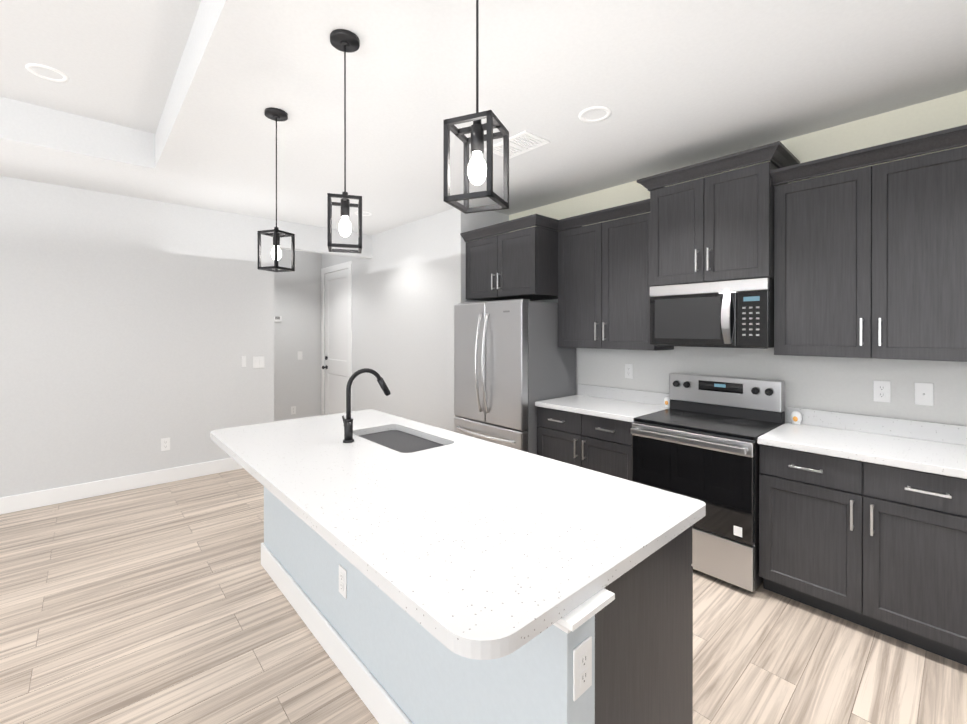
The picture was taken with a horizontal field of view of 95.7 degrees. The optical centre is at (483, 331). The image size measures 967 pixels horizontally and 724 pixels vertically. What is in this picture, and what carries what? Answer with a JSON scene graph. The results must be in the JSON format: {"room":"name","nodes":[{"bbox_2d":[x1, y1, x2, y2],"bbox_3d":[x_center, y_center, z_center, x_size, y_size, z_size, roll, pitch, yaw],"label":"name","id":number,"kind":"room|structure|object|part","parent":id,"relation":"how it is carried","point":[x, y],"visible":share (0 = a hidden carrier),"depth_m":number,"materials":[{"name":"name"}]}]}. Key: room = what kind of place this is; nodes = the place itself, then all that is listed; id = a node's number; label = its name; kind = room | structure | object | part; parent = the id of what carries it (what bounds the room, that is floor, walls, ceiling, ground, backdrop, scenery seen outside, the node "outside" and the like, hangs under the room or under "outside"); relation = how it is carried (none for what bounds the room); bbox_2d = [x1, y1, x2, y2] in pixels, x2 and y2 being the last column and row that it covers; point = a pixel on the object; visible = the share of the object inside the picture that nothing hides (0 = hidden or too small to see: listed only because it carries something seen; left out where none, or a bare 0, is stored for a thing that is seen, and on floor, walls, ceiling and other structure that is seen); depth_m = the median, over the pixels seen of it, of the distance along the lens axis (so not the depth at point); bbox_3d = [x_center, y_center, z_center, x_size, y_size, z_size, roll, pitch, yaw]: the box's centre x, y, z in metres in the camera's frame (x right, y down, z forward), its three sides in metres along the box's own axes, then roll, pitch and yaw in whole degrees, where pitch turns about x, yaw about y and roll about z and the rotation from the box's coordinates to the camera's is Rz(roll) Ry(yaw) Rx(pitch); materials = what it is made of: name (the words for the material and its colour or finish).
{"room":"kitchen","nodes":[
{"label":"kitchen","id":0,"kind":"room"},
{"bbox_2d":[0,176,371,497],"bbox_3d":[-4.269,0.115,3.460,7.370,2.804,0.120,0,0,-42],"label":"wall","id":1,"kind":"structure","parent":0,"point":[132,330],"depth_m":4.26,"materials":[{"name":"paint"}]},
{"bbox_2d":[0,458,242,514],"bbox_3d":[-4.668,1.448,3.010,6.110,0.140,0.019,0,0,-42],"label":"baseboard","id":2,"kind":"structure","parent":1,"relation":"attached to","point":[26,501],"depth_m":4.08,"materials":[{"name":"white"}]},
{"bbox_2d":[161,437,169,450],"bbox_3d":[-3.175,1.129,4.367,0.075,0.125,0.008,0,0,-42],"label":"outlet","id":3,"kind":"object","parent":1,"relation":"attached to","point":[165,444],"visible":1,"depth_m":4.36,"materials":[{"name":"white plastic"}]},
{"bbox_2d":[242,356,245,366],"bbox_3d":[-2.651,0.334,4.839,0.045,0.120,0.010,0,0,-42],"label":"dimmer switch","id":4,"kind":"object","parent":1,"relation":"attached to","point":[243,361],"visible":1,"depth_m":4.84,"materials":[{"name":"white plastic"}]},
{"bbox_2d":[253,356,263,367],"bbox_3d":[-2.540,0.349,4.940,0.121,0.130,0.010,0,0,-42],"label":"light switch","id":5,"kind":"object","parent":1,"relation":"attached to","point":[258,361],"visible":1,"depth_m":4.94,"materials":[{"name":"white plastic"}]},
{"bbox_2d":[274,316,281,321],"bbox_3d":[-3.152,-0.191,6.687,0.120,0.090,0.024,0,0,-42],"label":"thermostat","id":6,"kind":"object","parent":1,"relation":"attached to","point":[277,318],"visible":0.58,"depth_m":6.68,"materials":[{"name":"white plastic"}]},
{"bbox_2d":[291,406,295,414],"bbox_3d":[-2.979,1.239,6.857,0.075,0.125,0.008,0,0,-42],"label":"outlet","id":7,"kind":"object","parent":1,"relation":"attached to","point":[293,409],"visible":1,"depth_m":6.85,"materials":[{"name":"white plastic"}]},
{"bbox_2d":[274,415,320,421],"bbox_3d":[-3.639,1.440,6.257,2.655,0.140,0.015,0,0,-42],"label":"baseboard","id":8,"kind":"structure","parent":1,"relation":"attached to","point":[317,415],"depth_m":6.88,"materials":[{"name":"white"}]},
{"bbox_2d":[297,351,301,359],"bbox_3d":[-2.905,0.383,6.922,0.075,0.130,0.010,0,0,-42],"label":"light switch","id":9,"kind":"object","parent":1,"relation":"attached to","point":[299,353],"visible":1,"depth_m":6.92,"materials":[{"name":"white plastic"}]},
{"bbox_2d":[321,261,351,415],"bbox_3d":[-2.279,0.244,6.733,0.116,2.530,1.090,0,0,-42],"label":"door","id":10,"kind":"structure","parent":1,"relation":"attached to","point":[338,329],"depth_m":6.78,"materials":[{"name":"white wood"}]},
{"bbox_2d":[372,207,467,431],"bbox_3d":[-0.831,0.111,5.242,0.120,2.804,1.805,0,0,-42],"label":"wall","id":11,"kind":"structure","parent":0,"point":[419,266],"depth_m":5.07,"materials":[{"name":"paint"}]},
{"bbox_2d":[0,468,966,723],"bbox_3d":[-1.883,1.552,1.299,8.240,0.060,9.960,0,0,-42],"label":"floor","id":12,"kind":"structure","parent":0,"point":[166,603],"depth_m":2.14,"materials":[{"name":"brown wood"}]},
{"bbox_2d":[261,489,705,723],"bbox_3d":[-0.354,1.083,2.185,0.822,0.875,2.546,0,0,-42],"label":"kitchen island","id":13,"kind":"object","parent":12,"relation":"on","point":[639,623],"depth_m":1.41,"materials":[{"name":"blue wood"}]},
{"bbox_2d":[339,564,346,598],"bbox_3d":[-0.632,1.121,1.960,0.008,0.125,0.075,0,0,-42],"label":"outlet","id":14,"kind":"object","parent":13,"relation":"attached to","point":[342,581],"visible":1,"depth_m":1.95,"materials":[{"name":"white plastic"}]},
{"bbox_2d":[210,409,705,680],"bbox_3d":[-0.439,0.625,2.109,1.090,0.038,2.490,0,0,-42],"label":"island countertop","id":15,"kind":"structure","parent":13,"relation":"on","point":[483,545],"depth_m":1.43,"materials":[{"name":"white stone"}]},
{"bbox_2d":[342,368,390,442],"bbox_3d":[-0.667,0.406,2.485,0.288,0.398,0.098,0,0,-42],"label":"faucet","id":16,"kind":"object","parent":15,"relation":"on","point":[348,428],"visible":1,"depth_m":2.39,"materials":[{"name":"black metal"}]},
{"bbox_2d":[362,429,441,452],"bbox_3d":[-0.483,0.748,2.512,0.345,0.234,0.662,0,0,-42],"label":"sink","id":17,"kind":"object","parent":15,"relation":"in","point":[399,438],"depth_m":2.60,"materials":[{"name":"grey metal"}]},
{"bbox_2d":[573,636,591,700],"bbox_3d":[0.246,0.833,1.082,0.075,0.125,0.008,0,0,-42],"label":"outlet","id":18,"kind":"object","parent":13,"relation":"attached to","point":[582,667],"visible":1,"depth_m":1.07,"materials":[{"name":"white plastic"}]},
{"bbox_2d":[454,299,575,454],"bbox_3d":[0.261,0.619,4.218,0.840,1.792,0.914,0,0,-42],"label":"fridge","id":19,"kind":"object","parent":12,"relation":"on","point":[513,362],"visible":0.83,"depth_m":3.89,"materials":[{"name":"grey metal"}]},
{"bbox_2d":[535,384,669,480],"bbox_3d":[0.976,1.009,3.615,0.649,1.016,0.913,0,0,-42],"label":"base cabinet","id":20,"kind":"object","parent":12,"relation":"on","point":[588,427],"visible":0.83,"depth_m":3.46,"materials":[{"name":"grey wood"}]},
{"bbox_2d":[664,396,669,406],"bbox_3d":[1.466,0.559,3.478,0.050,0.086,0.061,0,0,-42],"label":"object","id":21,"kind":"object","parent":20,"relation":"on","point":[666,401],"visible":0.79,"depth_m":3.46,"materials":[{"name":"white plastic"}]},
{"bbox_2d":[631,373,784,591],"bbox_3d":[1.499,0.923,2.958,0.707,1.190,0.746,0,0,-42],"label":"range","id":22,"kind":"object","parent":12,"relation":"on","point":[697,439],"visible":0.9,"depth_m":2.73,"materials":[{"name":"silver metal"}]},
{"bbox_2d":[758,443,966,665],"bbox_3d":[2.117,1.082,2.386,0.608,0.876,0.913,0,0,-42],"label":"base cabinet","id":23,"kind":"object","parent":12,"relation":"on","point":[863,520],"depth_m":2.17,"materials":[{"name":"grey wood"}]},
{"bbox_2d":[757,423,966,478],"bbox_3d":[2.417,0.626,2.033,0.634,0.038,1.837,0,0,-42],"label":"countertop","id":24,"kind":"structure","parent":23,"relation":"on","point":[950,459],"depth_m":2.30,"materials":[{"name":"white stone"}]},
{"bbox_2d":[790,411,801,424],"bbox_3d":[2.036,0.561,2.848,0.050,0.086,0.061,0,0,-42],"label":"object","id":25,"kind":"object","parent":24,"relation":"on","point":[796,417],"visible":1,"depth_m":2.83,"materials":[{"name":"white plastic"}]},
{"bbox_2d":[0,0,966,234],"bbox_3d":[-1.883,-1.480,1.292,8.240,0.397,9.960,0,0,-42],"label":"ceiling","id":26,"kind":"structure","parent":0,"point":[169,101],"depth_m":2.40,"materials":[{"name":"paint"}]},
{"bbox_2d":[25,63,68,81],"bbox_3d":[-2.634,-1.561,2.643,0.190,0.010,0.190,0,0,-42],"label":"recessed light","id":27,"kind":"object","parent":26,"relation":"in","point":[29,66],"visible":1,"depth_m":2.63,"materials":[{"name":"white"}]},
{"bbox_2d":[257,107,294,271],"bbox_3d":[-1.218,-0.821,2.571,0.140,0.926,0.140,0,0,21],"label":"pendant light","id":28,"kind":"object","parent":26,"relation":"hanging from","point":[274,114],"visible":1,"depth_m":2.56,"materials":[{"name":"black metal"}]},
{"bbox_3d":[-1.218,-0.460,2.572,0.054,0.090,0.053,0,0,-42],"label":"bulb","id":29,"kind":"part","parent":28,"relation":"part of","materials":[{"name":"white glass"}]},
{"bbox_2d":[327,29,361,252],"bbox_3d":[-0.607,-0.820,1.918,0.140,0.926,0.140,0,0,-17],"label":"pendant light","id":30,"kind":"object","parent":26,"relation":"hanging from","point":[344,40],"visible":1,"depth_m":1.90,"materials":[{"name":"black metal"}]},
{"bbox_3d":[-0.607,-0.459,1.919,0.054,0.090,0.053,0,0,-42],"label":"bulb","id":31,"kind":"part","parent":30,"relation":"part of","materials":[{"name":"white glass"}]},
{"bbox_2d":[354,211,371,215],"bbox_3d":[-1.316,-1.289,4.783,0.190,0.010,0.190,0,0,-42],"label":"recessed light","id":32,"kind":"object","parent":26,"relation":"in","point":[356,212],"visible":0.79,"depth_m":4.77,"materials":[{"name":"white"}]},
{"bbox_2d":[443,0,508,213],"bbox_3d":[-0.018,-0.818,1.230,0.140,0.926,0.140,0,0,23],"label":"pendant light","id":33,"kind":"object","parent":26,"relation":"hanging from","point":[475,169],"visible":1,"depth_m":1.21,"materials":[{"name":"black metal"}]},
{"bbox_3d":[-0.018,-0.457,1.231,0.054,0.090,0.053,0,0,-42],"label":"bulb","id":34,"kind":"part","parent":33,"relation":"part of","materials":[{"name":"white glass"}]},
{"bbox_2d":[485,130,549,158],"bbox_3d":[0.229,-1.283,3.024,0.245,0.010,0.390,0,0,-42],"label":"ceiling vent","id":35,"kind":"object","parent":26,"relation":"in","point":[522,142],"visible":0.73,"depth_m":2.99,"materials":[{"name":"white metal"}]},
{"bbox_2d":[578,106,611,122],"bbox_3d":[0.659,-1.284,2.589,0.190,0.010,0.190,0,0,-42],"label":"recessed light","id":36,"kind":"object","parent":26,"relation":"in","point":[606,116],"visible":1,"depth_m":2.57,"materials":[{"name":"white"}]},
{"bbox_2d":[468,206,507,302],"bbox_3d":[0.048,0.112,4.735,0.480,2.804,0.125,0,0,-42],"label":"wall","id":37,"kind":"structure","parent":0,"point":[477,220],"depth_m":4.60,"materials":[{"name":"paint"}]},
{"bbox_2d":[508,90,966,425],"bbox_3d":[2.305,0.117,2.720,0.120,2.804,6.145,0,0,-42],"label":"wall","id":38,"kind":"structure","parent":0,"point":[836,384],"depth_m":2.78,"materials":[{"name":"paint"}]},
{"bbox_2d":[464,214,555,300],"bbox_3d":[0.363,-0.653,4.303,0.628,0.662,0.932,0,0,-42],"label":"upper cabinet","id":39,"kind":"object","parent":38,"relation":"attached to","point":[519,264],"depth_m":3.96,"materials":[{"name":"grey wood"}]},
{"bbox_2d":[556,201,673,350],"bbox_3d":[1.096,-0.419,3.721,0.323,1.126,0.913,0,0,-42],"label":"upper cabinet","id":40,"kind":"object","parent":38,"relation":"attached to","point":[603,293],"depth_m":3.58,"materials":[{"name":"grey wood"}]},
{"bbox_2d":[625,364,632,378],"bbox_3d":[1.257,0.344,3.781,0.008,0.125,0.075,0,0,-42],"label":"electrical outlet","id":41,"kind":"object","parent":38,"relation":"attached to","point":[628,370],"visible":1,"depth_m":3.77,"materials":[{"name":"white plastic"}]},
{"bbox_2d":[648,145,791,288],"bbox_3d":[1.630,-0.724,3.072,0.403,0.783,0.762,0,0,-42],"label":"upper cabinet","id":42,"kind":"object","parent":38,"relation":"attached to","point":[722,226],"depth_m":2.88,"materials":[{"name":"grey wood"}]},
{"bbox_2d":[650,278,773,348],"bbox_3d":[1.606,-0.111,3.052,0.464,0.435,0.754,0,0,-42],"label":"microwave","id":43,"kind":"object","parent":42,"relation":"attached to","point":[731,314],"visible":1,"depth_m":2.88,"materials":[{"name":"black"}]},
{"bbox_2d":[774,125,966,361],"bbox_3d":[2.223,-0.416,2.478,0.323,1.126,0.914,0,0,-42],"label":"upper cabinet","id":44,"kind":"object","parent":38,"relation":"attached to","point":[868,262],"depth_m":2.35,"materials":[{"name":"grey wood"}]},
{"bbox_2d":[786,407,966,446],"bbox_3d":[2.645,0.555,2.239,0.020,0.102,1.837,0,0,-42],"label":"backsplash","id":45,"kind":"structure","parent":38,"relation":"attached to","point":[912,429],"depth_m":2.56,"materials":[{"name":"white stone"}]},
{"bbox_2d":[873,380,890,402],"bbox_3d":[2.348,0.354,2.577,0.008,0.125,0.075,0,0,-42],"label":"electrical outlet","id":46,"kind":"object","parent":38,"relation":"attached to","point":[881,391],"visible":1,"depth_m":2.57,"materials":[{"name":"white plastic"}]},
{"bbox_2d":[915,382,933,405],"bbox_3d":[2.463,0.352,2.445,0.014,0.125,0.075,0,0,-42],"label":"outlet","id":47,"kind":"object","parent":38,"relation":"attached to","point":[924,393],"visible":1,"depth_m":2.44,"materials":[{"name":"white plastic"}]}
]}

